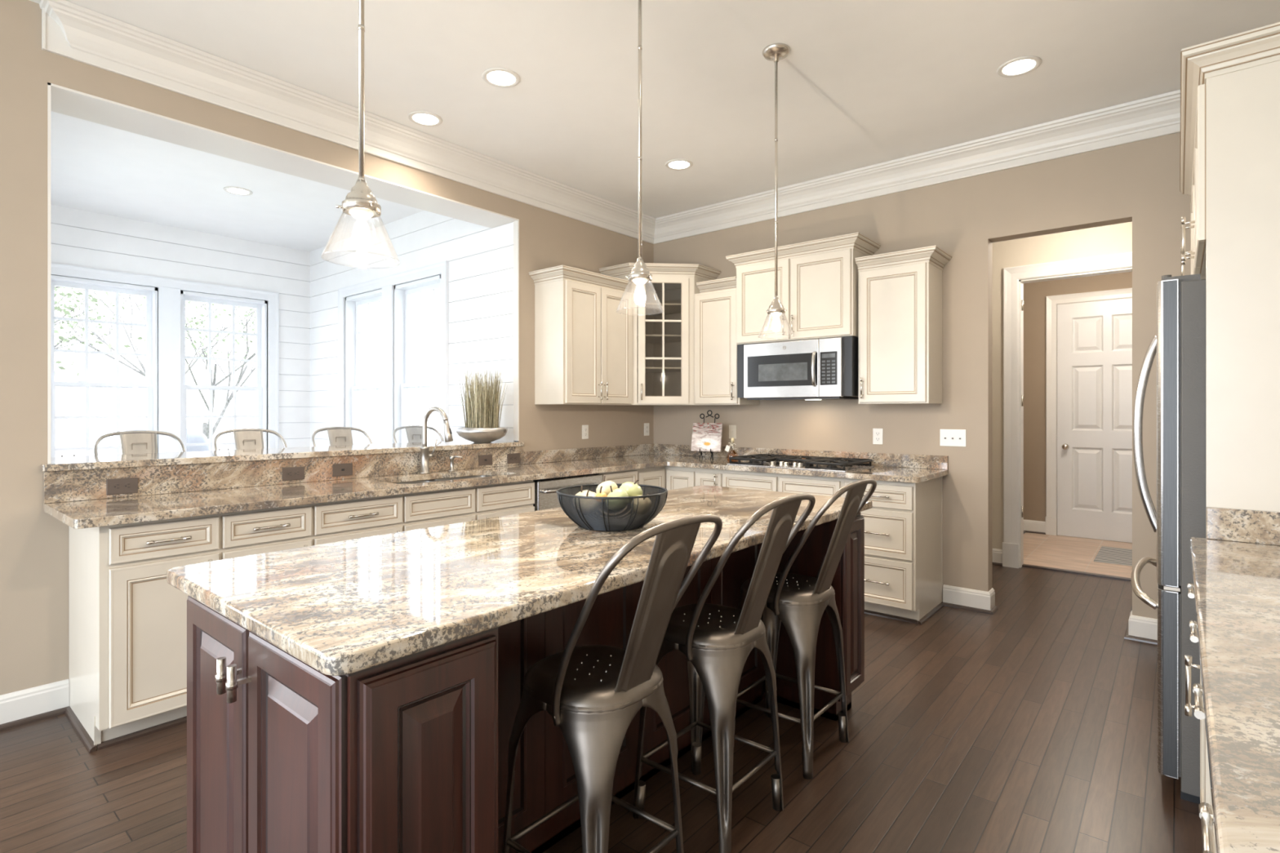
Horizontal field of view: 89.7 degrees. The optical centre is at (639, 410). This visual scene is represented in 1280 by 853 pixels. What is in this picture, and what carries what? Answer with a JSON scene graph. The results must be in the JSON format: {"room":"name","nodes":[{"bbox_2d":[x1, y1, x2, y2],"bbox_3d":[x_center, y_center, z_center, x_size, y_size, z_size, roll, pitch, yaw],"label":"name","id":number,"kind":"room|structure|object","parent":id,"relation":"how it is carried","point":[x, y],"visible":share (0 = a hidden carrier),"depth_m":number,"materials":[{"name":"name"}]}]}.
{"room":"kitchen","nodes":[
{"label":"kitchen","id":0,"kind":"room"},
{"bbox_2d":[50,204,309,450],"bbox_3d":[-4.472,-0.210,6.056,0.150,3.040,2.573,0,0,40],"label":"wall","id":1,"kind":"structure","parent":0,"point":[291,425],"depth_m":6.32,"materials":[{"name":"wood"}]},
{"bbox_2d":[50,275,158,457],"bbox_3d":[-4.763,-0.225,5.708,0.150,1.830,0.780,0,0,40],"label":"window","id":2,"kind":"structure","parent":1,"relation":"in","point":[151,325],"depth_m":5.78,"materials":[{"name":"wood"}]},
{"bbox_2d":[50,262,279,453],"bbox_3d":[-4.392,-0.248,6.004,0.080,1.977,1.930,0,0,40],"label":"trim","id":3,"kind":"structure","parent":1,"relation":"attached to","point":[169,289],"depth_m":6.03,"materials":[{"name":"wood"}]},
{"bbox_2d":[180,290,267,452],"bbox_3d":[-4.163,-0.225,6.425,0.150,1.830,0.770,0,0,40],"label":"window","id":4,"kind":"structure","parent":1,"relation":"in","point":[260,306],"depth_m":6.49,"materials":[{"name":"wood"}]},
{"bbox_2d":[50,111,423,252],"bbox_3d":[-3.251,-1.780,5.067,3.392,0.100,2.823,0,0,40],"label":"ceiling","id":5,"kind":"structure","parent":0,"point":[95,167],"depth_m":5.11,"materials":[{"name":"paint"}]},
{"bbox_2d":[223,186,253,195],"bbox_3d":[-3.155,-1.726,5.053,0.196,0.006,0.196,0,0,40],"label":"recessed light","id":6,"kind":"object","parent":5,"relation":"in","point":[231,189],"visible":1,"depth_m":5.04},
{"bbox_2d":[0,0,653,695],"bbox_3d":[-2.444,-0.215,2.907,0.012,3.050,8.000,0,0,40],"label":"wall","id":7,"kind":"structure","parent":0,"point":[34,544],"depth_m":2.75,"materials":[{"name":"paint"}]},
{"bbox_2d":[0,679,69,731],"bbox_3d":[-3.742,1.242,1.318,0.036,0.135,3.895,0,0,40],"label":"baseboard","id":8,"kind":"structure","parent":7,"relation":"attached to","point":[20,708],"depth_m":2.72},
{"bbox_2d":[41,7,100,66],"bbox_3d":[-2.493,-1.643,2.824,0.020,0.193,0.192,0,0,40],"label":"crown molding","id":9,"kind":"structure","parent":7,"relation":"attached to","point":[54,41],"depth_m":2.77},
{"bbox_2d":[43,443,948,503],"bbox_3d":[-0.240,0.327,3.549,2.544,0.136,4.186,0,0,40],"label":"backsplash","id":10,"kind":"structure","parent":7,"relation":"attached to","point":[86,484],"depth_m":3.67,"materials":[{"name":"stone"}]},
{"bbox_2d":[106,477,137,495],"bbox_3d":[-2.369,0.344,2.947,0.008,0.072,0.115,0,0,40],"label":"wall outlet","id":11,"kind":"object","parent":10,"relation":"attached to","point":[129,485],"visible":1,"depth_m":2.94,"materials":[{"name":"brown plastic"}]},
{"bbox_2d":[40,440,524,471],"bbox_3d":[-1.898,0.243,3.904,0.546,0.032,2.619,0,0,40],"label":"breakfast bar","id":12,"kind":"object","parent":10,"relation":"on","point":[109,461],"visible":0.87,"depth_m":3.44,"materials":[{"name":"stone"}]},
{"bbox_2d":[456,367,507,443],"bbox_3d":[-1.138,-0.041,4.636,0.365,0.535,0.366,0,0,40],"label":"grass planter","id":13,"kind":"object","parent":12,"relation":"on","point":[482,424],"visible":1,"depth_m":4.55,"materials":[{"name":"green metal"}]},
{"bbox_2d":[456,426,507,443],"bbox_3d":[-1.138,0.172,4.636,0.365,0.110,0.366,0,0,40],"label":"bowl","id":14,"kind":"object","parent":12,"relation":"on","point":[475,434],"depth_m":4.51,"materials":[{"name":"ceramic"}]},
{"bbox_2d":[282,466,304,480],"bbox_3d":[-1.893,0.342,3.517,0.008,0.072,0.115,0,0,40],"label":"wall outlet","id":15,"kind":"object","parent":10,"relation":"attached to","point":[289,473],"visible":1,"depth_m":3.51,"materials":[{"name":"brown plastic"}]},
{"bbox_2d":[333,462,352,476],"bbox_3d":[-1.720,0.340,3.724,0.008,0.072,0.115,0,0,40],"label":"jack plate","id":16,"kind":"object","parent":10,"relation":"attached to","point":[339,469],"visible":1,"depth_m":3.72,"materials":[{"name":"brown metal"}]},
{"bbox_2d":[478,454,492,465],"bbox_3d":[-1.077,0.342,4.492,0.008,0.072,0.115,0,0,40],"label":"jack plate","id":17,"kind":"object","parent":10,"relation":"attached to","point":[483,460],"visible":1,"depth_m":4.49,"materials":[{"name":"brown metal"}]},
{"bbox_2d":[506,453,519,463],"bbox_3d":[-0.918,0.344,4.682,0.008,0.072,0.115,0,0,40],"label":"wall outlet","id":18,"kind":"object","parent":10,"relation":"attached to","point":[512,458],"visible":1,"depth_m":4.68,"materials":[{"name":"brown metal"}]},
{"bbox_2d":[528,265,631,404],"bbox_3d":[-0.428,-0.545,5.016,0.371,0.990,0.823,0,0,40],"label":"upper cabinet","id":19,"kind":"object","parent":7,"relation":"attached to","point":[583,318],"visible":0.99,"depth_m":4.83,"materials":[{"name":"wood"}]},
{"bbox_2d":[309,210,517,446],"bbox_3d":[-2.259,-0.210,5.979,3.644,3.040,0.150,0,0,40],"label":"wall","id":20,"kind":"structure","parent":0,"point":[480,258],"depth_m":5.30,"materials":[{"name":"wood"}]},
{"bbox_2d":[344,288,382,444],"bbox_3d":[-2.627,-0.225,6.287,0.770,1.830,0.150,0,0,40],"label":"window","id":21,"kind":"structure","parent":20,"relation":"in","point":[353,386],"depth_m":6.47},
{"bbox_2d":[337,260,448,444],"bbox_3d":[-2.328,-0.248,5.913,1.930,1.977,0.080,0,0,40],"label":"trim","id":22,"kind":"structure","parent":20,"relation":"attached to","point":[387,283],"depth_m":5.89,"materials":[{"name":"wood"}]},
{"bbox_2d":[393,275,440,443],"bbox_3d":[-1.904,-0.225,5.683,0.775,1.830,0.150,0,0,40],"label":"window","id":23,"kind":"structure","parent":20,"relation":"in","point":[402,384],"depth_m":5.87,"materials":[{"name":"wood"}]},
{"bbox_2d":[0,532,1203,852],"bbox_3d":[0.417,1.358,2.796,4.520,0.104,11.500,0,0,40],"label":"floor","id":24,"kind":"structure","parent":0,"point":[1028,726],"depth_m":2.39,"materials":[{"name":"brown wood"}]},
{"bbox_2d":[64,514,219,752],"bbox_3d":[-2.137,0.871,2.763,0.644,0.878,0.421,0,0,40],"label":"base cabinet","id":25,"kind":"object","parent":24,"relation":"on","point":[127,625],"visible":0.7,"depth_m":2.56,"materials":[{"name":"wood"}]},
{"bbox_2d":[43,453,948,528],"bbox_3d":[-0.240,0.413,3.549,2.544,0.035,4.186,0,0,40],"label":"countertop","id":26,"kind":"structure","parent":25,"relation":"on","point":[80,514],"depth_m":3.39,"materials":[{"name":"stone"}]},
{"bbox_2d":[419,406,453,474],"bbox_3d":[-1.270,0.184,4.030,0.249,0.422,0.122,0,0,40],"label":"faucet","id":27,"kind":"object","parent":26,"relation":"on","point":[425,455],"visible":1,"depth_m":4.04,"materials":[{"name":"silver metal"}]},
{"bbox_2d":[396,475,491,484],"bbox_3d":[-1.169,0.536,3.901,0.390,0.208,0.790,0,0,40],"label":"sink","id":28,"kind":"object","parent":26,"relation":"in","point":[470,477],"visible":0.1,"depth_m":4.10,"materials":[{"name":"metal"}]},
{"bbox_2d":[448,455,462,471],"bbox_3d":[-1.207,0.343,4.199,0.102,0.104,0.044,0,0,31],"label":"soap dispenser","id":29,"kind":"object","parent":26,"relation":"on","point":[451,458],"visible":1,"depth_m":4.20,"materials":[{"name":"silver metal"}]},
{"bbox_2d":[699,409,719,459],"bbox_3d":[0.575,0.194,5.371,0.177,0.405,0.172,0,0,28],"label":"easel","id":30,"kind":"object","parent":26,"relation":"on","point":[712,454],"visible":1,"depth_m":5.36,"materials":[{"name":"black metal"}]},
{"bbox_2d":[690,422,722,451],"bbox_3d":[0.553,0.217,5.332,0.260,0.233,0.059,0,0,28],"label":"flower painting","id":31,"kind":"object","parent":30,"relation":"on","point":[706,437],"visible":1,"depth_m":5.32,"materials":[{"name":"multicoloured paper"}]},
{"bbox_2d":[724,437,738,462],"bbox_3d":[0.719,0.301,5.007,0.103,0.188,0.096,0,0,30],"label":"oil bottle","id":32,"kind":"object","parent":26,"relation":"on","point":[732,453],"visible":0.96,"depth_m":4.99,"materials":[{"name":"orange glass"}]},
{"bbox_2d":[726,453,874,471],"bbox_3d":[1.152,0.365,4.664,0.910,0.062,0.524,0,0,40],"label":"gas cooktop","id":33,"kind":"object","parent":26,"relation":"in","point":[784,461],"visible":1,"depth_m":4.56,"materials":[{"name":"metal"}]},
{"bbox_2d":[219,503,311,559],"bbox_3d":[-1.878,0.871,3.070,0.640,0.878,0.382,0,0,40],"label":"base cabinet","id":34,"kind":"object","parent":24,"relation":"on","point":[251,532],"visible":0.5,"depth_m":2.88,"materials":[{"name":"wood"}]},
{"bbox_2d":[311,494,402,546],"bbox_3d":[-1.607,0.871,3.394,0.640,0.878,0.462,0,0,40],"label":"base cabinet","id":35,"kind":"object","parent":24,"relation":"on","point":[351,519],"visible":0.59,"depth_m":3.20,"materials":[{"name":"wood"}]},
{"bbox_2d":[401,475,534,531],"bbox_3d":[-1.169,0.871,3.917,0.640,0.878,0.902,0,0,40],"label":"base cabinet","id":36,"kind":"object","parent":24,"relation":"on","point":[420,510],"visible":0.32,"depth_m":3.69,"materials":[{"name":"wood"}]},
{"bbox_2d":[186,511,864,852],"bbox_3d":[-0.088,0.871,2.204,0.852,0.878,2.356,0,0,40],"label":"kitchen island","id":37,"kind":"object","parent":24,"relation":"on","point":[409,753],"visible":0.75,"depth_m":1.31,"materials":[{"name":"brown wood"}]},
{"bbox_2d":[166,484,872,675],"bbox_3d":[-0.078,0.413,2.242,0.924,0.035,2.395,0,0,40],"label":"island countertop","id":38,"kind":"structure","parent":37,"relation":"on","point":[344,607],"depth_m":1.55,"materials":[{"name":"stone"}]},
{"bbox_2d":[555,483,667,531],"bbox_3d":[-0.096,0.333,2.221,0.383,0.123,0.383,0,0,-40],"label":"wire bowl","id":39,"kind":"object","parent":38,"relation":"on","point":[610,522],"visible":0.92,"depth_m":2.09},
{"bbox_2d":[576,490,600,514],"bbox_3d":[-0.173,0.305,2.168,0.084,0.084,0.082,0,0,40],"label":"apple","id":40,"kind":"object","parent":39,"relation":"in","point":[588,493],"visible":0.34,"depth_m":2.15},
{"bbox_2d":[595,475,617,495],"bbox_3d":[-0.113,0.266,2.220,0.074,0.083,0.076,0,0,40],"label":"apple","id":41,"kind":"object","parent":39,"relation":"in","point":[606,485],"visible":0.66,"depth_m":2.19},
{"bbox_2d":[605,485,628,508],"bbox_3d":[-0.075,0.290,2.145,0.080,0.085,0.080,0,0,40],"label":"apple","id":42,"kind":"object","parent":39,"relation":"in","point":[618,492],"visible":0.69,"depth_m":2.12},
{"bbox_2d":[619,479,642,502],"bbox_3d":[-0.031,0.275,2.214,0.083,0.085,0.084,0,0,40],"label":"apple","id":43,"kind":"object","parent":39,"relation":"in","point":[633,489],"visible":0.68,"depth_m":2.18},
{"bbox_2d":[533,473,602,511],"bbox_3d":[-0.665,0.874,4.492,0.675,0.872,0.610,0,0,40],"label":"dishwasher","id":44,"kind":"object","parent":24,"relation":"on","point":[545,494],"visible":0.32,"depth_m":4.19,"materials":[{"name":"silver metal"}]},
{"bbox_2d":[502,514,722,852],"bbox_3d":[-0.073,0.780,1.661,0.492,1.062,0.431,0,0,40],"label":"bar stool","id":45,"kind":"object","parent":24,"relation":"on","point":[593,693],"visible":1,"depth_m":1.55,"materials":[{"name":"silver metal"}]},
{"bbox_2d":[599,469,637,484],"bbox_3d":[-0.352,0.871,4.894,0.640,0.878,0.400,0,0,40],"label":"base cabinet","id":46,"kind":"object","parent":24,"relation":"on","point":[624,476],"visible":0.09,"depth_m":4.73,"materials":[{"name":"wood"}]},
{"bbox_2d":[636,466,696,493],"bbox_3d":[0.167,0.871,5.327,0.881,0.878,0.930,0,0,40],"label":"base cabinet","id":47,"kind":"object","parent":24,"relation":"on","point":[668,477],"visible":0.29,"depth_m":5.03,"materials":[{"name":"wood"}]},
{"bbox_2d":[695,467,723,486],"bbox_3d":[0.692,0.871,5.076,0.244,0.878,0.640,0,0,40],"label":"base cabinet","id":48,"kind":"object","parent":24,"relation":"on","point":[708,477],"visible":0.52,"depth_m":4.86,"materials":[{"name":"wood"}]},
{"bbox_2d":[632,493,815,852],"bbox_3d":[0.274,0.780,2.061,0.492,1.062,0.431,0,0,40],"label":"bar stool","id":49,"kind":"object","parent":24,"relation":"on","point":[717,641],"visible":0.98,"depth_m":1.95,"materials":[{"name":"silver metal"}]},
{"bbox_2d":[723,470,844,497],"bbox_3d":[1.142,0.871,4.700,0.926,0.878,0.640,0,0,40],"label":"base cabinet","id":50,"kind":"object","parent":24,"relation":"on","point":[791,483],"visible":0.16,"depth_m":4.46,"materials":[{"name":"wood"}]},
{"bbox_2d":[733,478,876,779],"bbox_3d":[0.629,0.780,2.495,0.492,1.062,0.431,0,0,40],"label":"bar stool","id":51,"kind":"object","parent":24,"relation":"on","point":[800,602],"visible":0.9,"depth_m":2.37,"materials":[{"name":"silver metal"}]},
{"bbox_2d":[844,476,944,625],"bbox_3d":[1.682,0.871,4.256,0.470,0.878,0.636,0,0,40],"label":"base cabinet","id":52,"kind":"object","parent":24,"relation":"on","point":[904,524],"visible":0.71,"depth_m":4.03,"materials":[{"name":"wood"}]},
{"bbox_2d":[1022,564,1131,581],"bbox_3d":[3.579,1.309,5.157,0.890,0.022,0.060,0,0,40],"label":"trim","id":53,"kind":"structure","parent":24,"relation":"on","point":[1023,565],"depth_m":5.18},
{"bbox_2d":[1093,546,1132,566],"bbox_3d":[4.404,1.301,5.692,0.580,0.010,0.780,0,0,40],"label":"door mat","id":54,"kind":"object","parent":24,"relation":"on","point":[1118,556],"visible":0.44,"depth_m":5.74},
{"bbox_2d":[1130,273,1205,804],"bbox_3d":[2.296,0.422,2.346,0.801,1.776,0.904,0,0,40],"label":"refrigerator","id":55,"kind":"object","parent":24,"relation":"on","point":[1179,344],"visible":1,"depth_m":2.17,"materials":[{"name":"silver metal"}]},
{"bbox_2d":[1186,582,1204,849],"bbox_3d":[1.843,0.871,1.655,0.661,0.878,0.440,0,0,40],"label":"base cabinet","id":56,"kind":"object","parent":24,"relation":"on","point":[1190,586],"visible":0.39,"depth_m":1.96,"materials":[{"name":"wood"}]},
{"bbox_2d":[1192,683,1216,852],"bbox_3d":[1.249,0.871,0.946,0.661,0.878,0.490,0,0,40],"label":"handle","id":57,"kind":"object","parent":56,"relation":"attached to","point":[1198,710],"visible":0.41,"depth_m":1.14,"materials":[{"name":"metal"}]},
{"bbox_2d":[1199,802,1215,852],"bbox_3d":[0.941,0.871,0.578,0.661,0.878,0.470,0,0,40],"label":"handle","id":58,"kind":"object","parent":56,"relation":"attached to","point":[1206,811],"visible":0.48,"depth_m":0.80,"materials":[{"name":"metal"}]},
{"bbox_2d":[1190,537,1279,852],"bbox_3d":[0.830,0.413,0.437,0.657,0.035,3.611,0,0,40],"label":"countertop","id":59,"kind":"structure","parent":56,"relation":"on","point":[1237,584],"depth_m":0.93,"materials":[{"name":"stone"}]},
{"bbox_2d":[1206,506,1279,545],"bbox_3d":[0.845,0.347,0.424,0.618,0.098,3.612,0,0,40],"label":"backsplash","id":60,"kind":"structure","parent":59,"relation":"on","point":[1247,526],"depth_m":1.94,"materials":[{"name":"stone"}]},
{"bbox_2d":[1184,620,1211,805],"bbox_3d":[1.551,0.871,1.313,0.669,0.878,0.460,0,0,40],"label":"base cabinet","id":61,"kind":"object","parent":24,"relation":"on","point":[1193,624],"visible":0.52,"depth_m":1.66,"materials":[{"name":"wood"}]},
{"bbox_2d":[1179,22,1279,537],"bbox_3d":[2.474,0.092,2.420,0.678,2.436,1.658,0,0,40],"label":"tall cabinet","id":62,"kind":"object","parent":24,"relation":"on","point":[1229,160],"visible":0.66,"depth_m":1.96,"materials":[{"name":"wood"}]},
{"bbox_2d":[29,0,1279,217],"bbox_3d":[-0.675,-1.790,1.506,4.540,0.100,8.120,0,0,40],"label":"ceiling","id":63,"kind":"structure","parent":0,"point":[862,83],"depth_m":3.24,"materials":[{"name":"paint"}]},
{"bbox_2d":[336,0,381,250],"bbox_3d":[-0.662,-1.049,1.530,0.173,1.382,0.173,0,0,40],"label":"pendant lamp","id":64,"kind":"object","parent":63,"relation":"hanging from","point":[360,203],"visible":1,"depth_m":1.52,"materials":[{"name":"silver metal"}]},
{"bbox_2d":[348,207,373,220],"bbox_3d":[-0.662,-0.467,1.530,0.056,0.018,0.056,0,0,40],"label":"socket","id":65,"kind":"object","parent":64,"relation":"attached to","point":[358,213],"depth_m":1.51,"materials":[{"name":"white plastic"}]},
{"bbox_2d":[408,111,442,126],"bbox_3d":[-1.276,-1.736,3.827,0.196,0.006,0.196,0,0,40],"label":"recessed light","id":66,"kind":"object","parent":63,"relation":"in","point":[424,118],"visible":1,"depth_m":3.82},
{"bbox_2d":[481,67,519,88],"bbox_3d":[-0.724,-1.736,3.357,0.196,0.006,0.196,0,0,40],"label":"recessed light","id":67,"kind":"object","parent":63,"relation":"in","point":[503,77],"visible":1,"depth_m":3.35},
{"bbox_2d":[625,0,652,305],"bbox_3d":[0.000,-1.049,2.322,0.173,1.382,0.173,0,0,40],"label":"pendant lamp","id":68,"kind":"object","parent":63,"relation":"hanging from","point":[639,274],"visible":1,"depth_m":2.32,"materials":[{"name":"silver metal"}]},
{"bbox_2d":[625,258,652,284],"bbox_3d":[0.002,-0.503,2.316,0.097,0.090,0.092,0,0,40],"label":"socket","id":69,"kind":"object","parent":68,"relation":"attached to","point":[639,274],"depth_m":2.30,"materials":[{"name":"silver metal"}]},
{"bbox_2d":[665,159,693,169],"bbox_3d":[0.276,-1.736,4.536,0.196,0.006,0.196,0,0,40],"label":"recessed light","id":70,"kind":"object","parent":63,"relation":"in","point":[674,164],"visible":1,"depth_m":4.53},
{"bbox_2d":[762,43,790,332],"bbox_3d":[0.658,-1.049,3.109,0.173,1.382,0.173,0,0,40],"label":"pendant lamp","id":71,"kind":"object","parent":63,"relation":"hanging from","point":[775,52],"visible":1,"depth_m":3.10,"materials":[{"name":"silver metal"}]},
{"bbox_2d":[765,297,786,316],"bbox_3d":[0.660,-0.503,3.103,0.097,0.090,0.092,0,0,40],"label":"socket","id":72,"kind":"object","parent":71,"relation":"attached to","point":[775,308],"depth_m":3.09,"materials":[{"name":"silver metal"}]},
{"bbox_2d":[996,55,1041,77],"bbox_3d":[1.913,-1.736,3.248,0.196,0.006,0.196,0,0,40],"label":"recessed light","id":73,"kind":"object","parent":63,"relation":"in","point":[1022,65],"visible":1,"depth_m":3.24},
{"bbox_2d":[653,132,1191,618],"bbox_3d":[1.895,-0.215,4.572,4.532,3.050,0.120,0,0,40],"label":"wall","id":74,"kind":"structure","parent":0,"point":[1138,182],"depth_m":4.26,"materials":[{"name":"paint"}]},
{"bbox_2d":[39,0,1180,244],"bbox_3d":[0.417,-1.643,2.991,4.570,0.191,4.200,0,0,40],"label":"crown molding","id":75,"kind":"structure","parent":74,"relation":"attached to","point":[117,46],"depth_m":3.92,"materials":[{"name":"wood"}]},
{"bbox_2d":[599,262,720,405],"bbox_3d":[0.173,-0.623,5.450,0.736,1.146,0.736,0,0,40],"label":"upper cabinet","id":76,"kind":"object","parent":74,"relation":"attached to","point":[663,327],"visible":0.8,"depth_m":5.29,"materials":[{"name":"wood"}]},
{"bbox_2d":[645,302,680,315],"bbox_3d":[0.167,-0.887,5.519,0.618,0.014,0.618,0,0,40],"label":"shelf","id":77,"kind":"object","parent":76,"relation":"attached to","point":[651,308],"depth_m":5.55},
{"bbox_2d":[645,334,680,343],"bbox_3d":[0.167,-0.627,5.519,0.618,0.014,0.618,0,0,40],"label":"shelf","id":78,"kind":"object","parent":76,"relation":"attached to","point":[650,339],"depth_m":5.55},
{"bbox_2d":[645,367,680,373],"bbox_3d":[0.167,-0.357,5.519,0.618,0.014,0.618,0,0,40],"label":"shelf","id":79,"kind":"object","parent":76,"relation":"attached to","point":[648,370],"depth_m":5.52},
{"bbox_2d":[694,276,759,404],"bbox_3d":[0.693,-0.545,5.254,0.430,0.990,0.371,0,0,40],"label":"upper cabinet","id":80,"kind":"object","parent":74,"relation":"attached to","point":[715,306],"visible":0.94,"depth_m":5.15,"materials":[{"name":"wood"}]},
{"bbox_2d":[728,425,736,439],"bbox_3d":[0.776,0.176,5.417,0.072,0.115,0.016,0,0,40],"label":"switch plate","id":81,"kind":"object","parent":74,"relation":"attached to","point":[732,428],"visible":0.98,"depth_m":5.42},
{"bbox_2d":[725,232,880,344],"bbox_3d":[1.196,-0.856,4.801,1.044,0.681,0.421,0,0,40],"label":"upper cabinet","id":82,"kind":"object","parent":74,"relation":"attached to","point":[818,280],"visible":0.98,"depth_m":4.61,"materials":[{"name":"wood"}]},
{"bbox_2d":[737,336,858,400],"bbox_3d":[1.189,-0.296,4.781,0.903,0.427,0.457,0,0,40],"label":"microwave","id":83,"kind":"object","parent":82,"relation":"attached to","point":[824,368],"visible":1,"depth_m":4.58,"materials":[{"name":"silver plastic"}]},
{"bbox_2d":[872,428,883,444],"bbox_3d":[1.714,0.183,4.638,0.072,0.115,0.008,0,0,40],"label":"wall outlet","id":84,"kind":"object","parent":74,"relation":"attached to","point":[877,433],"visible":1,"depth_m":4.63,"materials":[{"name":"white plastic"}]},
{"bbox_2d":[854,245,951,404],"bbox_3d":[1.778,-0.545,4.346,0.518,0.990,0.371,0,0,40],"label":"upper cabinet","id":85,"kind":"object","parent":74,"relation":"attached to","point":[900,292],"visible":1,"depth_m":4.25,"materials":[{"name":"wood"}]},
{"bbox_2d":[939,429,966,446],"bbox_3d":[2.096,0.180,4.313,0.163,0.115,0.016,0,0,40],"label":"switch plate","id":86,"kind":"object","parent":74,"relation":"attached to","point":[948,437],"visible":1,"depth_m":4.31,"materials":[{"name":"white plastic"}]},
{"bbox_2d":[942,584,998,614],"bbox_3d":[2.201,1.242,4.292,0.307,0.135,0.156,0,0,40],"label":"baseboard","id":87,"kind":"structure","parent":74,"relation":"attached to","point":[968,599],"depth_m":4.24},
{"bbox_2d":[1124,610,1157,644],"bbox_3d":[2.944,1.242,3.670,0.286,0.135,0.156,0,0,40],"label":"baseboard","id":88,"kind":"structure","parent":74,"relation":"attached to","point":[1140,628],"depth_m":3.66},
{"bbox_2d":[992,222,1132,549],"bbox_3d":[2.949,-0.065,4.732,2.920,2.750,1.480,0,0,40],"label":"wall","id":89,"kind":"structure","parent":0,"point":[1112,239],"depth_m":5.43,"materials":[{"name":"paint"}]},
{"bbox_2d":[992,548,1002,566],"bbox_3d":[2.688,1.242,5.762,0.997,0.135,0.036,0,0,40],"label":"baseboard","id":90,"kind":"structure","parent":89,"relation":"attached to","point":[997,553],"depth_m":5.47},
{"bbox_2d":[1002,252,1132,568],"bbox_3d":[3.545,0.051,5.123,1.142,2.517,0.155,0,0,40],"label":"trim","id":91,"kind":"structure","parent":89,"relation":"attached to","point":[1014,277],"depth_m":5.38,"materials":[{"name":"white wood"}]},
{"bbox_2d":[1023,271,1132,542],"bbox_3d":[4.340,-0.065,5.740,2.080,2.750,1.850,0,0,40],"label":"wall","id":92,"kind":"structure","parent":0,"point":[1035,294],"depth_m":6.89,"materials":[{"name":"paint"}]},
{"bbox_2d":[1023,519,1045,534],"bbox_3d":[3.687,1.242,6.253,0.220,0.135,1.700,0,0,40],"label":"baseboard","id":93,"kind":"structure","parent":92,"relation":"attached to","point":[1029,526],"depth_m":6.89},
{"bbox_2d":[1045,288,1132,535],"bbox_3d":[4.711,0.047,6.484,1.065,2.525,0.032,0,0,40],"label":"trim","id":94,"kind":"structure","parent":92,"relation":"attached to","point":[1051,301],"depth_m":6.78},
{"bbox_2d":[1057,297,1132,542],"bbox_3d":[4.693,0.093,6.462,0.857,2.418,0.087,0,0,40],"label":"paneled door","id":95,"kind":"structure","parent":92,"relation":"in","point":[1095,338],"depth_m":6.55,"materials":[{"name":"white wood"}]},
{"bbox_3d":[-3.131,1.360,4.966,3.707,0.100,2.823,0,0,40],"label":"floor","id":96,"kind":"structure","parent":0,"visible":0},
{"bbox_2d":[93,430,186,455],"bbox_3d":[-2.769,0.713,3.629,0.492,1.197,0.431,0,0,40],"label":"bar stool","id":97,"kind":"object","parent":96,"relation":"on","point":[135,442],"visible":0.14,"depth_m":3.76,"materials":[{"name":"silver metal"}]},
{"bbox_2d":[213,428,287,450],"bbox_3d":[-2.397,0.713,4.074,0.492,1.197,0.431,0,0,40],"label":"bar stool","id":98,"kind":"object","parent":96,"relation":"on","point":[244,438],"visible":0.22,"depth_m":4.21,"materials":[{"name":"silver metal"}]},
{"bbox_2d":[311,426,373,446],"bbox_3d":[-2.014,0.713,4.532,0.492,1.197,0.431,0,0,40],"label":"bar stool","id":99,"kind":"object","parent":96,"relation":"on","point":[338,436],"visible":0.15,"depth_m":4.67,"materials":[{"name":"silver metal"}]},
{"bbox_2d":[392,425,444,443],"bbox_3d":[-1.625,0.713,4.997,0.492,1.197,0.431,0,0,40],"label":"bar stool","id":100,"kind":"object","parent":96,"relation":"on","point":[414,433],"visible":0.22,"depth_m":5.12,"materials":[{"name":"silver metal"}]},
{"bbox_3d":[-2.526,-0.215,3.054,0.303,3.050,8.120,0,0,40],"label":"wall","id":101,"kind":"structure","parent":0,"visible":0},
{"bbox_2d":[47,82,517,463],"bbox_3d":[-1.842,-0.578,3.861,0.317,1.675,2.581,0,0,40],"label":"trim","id":102,"kind":"structure","parent":101,"relation":"attached to","point":[60,100],"depth_m":3.33,"materials":[{"name":"paint"}]},
{"bbox_2d":[513,218,519,440],"bbox_3d":[-0.916,-0.598,4.762,0.053,1.635,0.010,0,0,40],"label":"trim","id":103,"kind":"structure","parent":101,"relation":"attached to","point":[516,224],"depth_m":4.75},
{"label":"outside","id":104,"kind":"structure","parent":0,"visible":0},
{"bbox_3d":[-13.296,4.360,17.200,55.000,0.100,90.000,0,0,40],"label":"ground","id":105,"kind":"structure","parent":104,"visible":0},
{"bbox_2d":[54,286,142,376],"bbox_3d":[-9.950,0.061,9.773,5.410,8.510,5.685,0,0,27],"label":"tree","id":106,"kind":"object","parent":105,"relation":"on","point":[62,340],"visible":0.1,"depth_m":10.62,"materials":[{"name":"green plant"}]},
{"bbox_2d":[55,438,233,457],"bbox_3d":[-5.812,0.925,6.898,2.900,1.270,7.000,0,0,40],"label":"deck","id":107,"kind":"object","parent":105,"relation":"on","point":[61,453],"visible":0.08,"depth_m":7.89,"materials":[{"name":"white wood"}]},
{"bbox_2d":[106,427,208,455],"bbox_3d":[-5.195,0.808,7.004,0.667,1.240,1.290,0,0,40],"label":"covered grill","id":108,"kind":"object","parent":107,"relation":"on","point":[194,435],"visible":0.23,"depth_m":7.01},
{"bbox_2d":[54,287,255,439],"bbox_3d":[-11.908,0.006,17.283,7.139,8.636,5.806,0,0,21],"label":"tree","id":109,"kind":"object","parent":105,"relation":"on","point":[205,425],"visible":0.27,"depth_m":16.87,"materials":[{"name":"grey plant"}]},
{"bbox_2d":[70,288,255,374],"bbox_3d":[-22.231,-2.546,29.374,12.145,13.732,5.986,0,0,-9],"label":"tree","id":110,"kind":"object","parent":105,"relation":"on","point":[95,291],"visible":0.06,"depth_m":29.89,"materials":[{"name":"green plant"}]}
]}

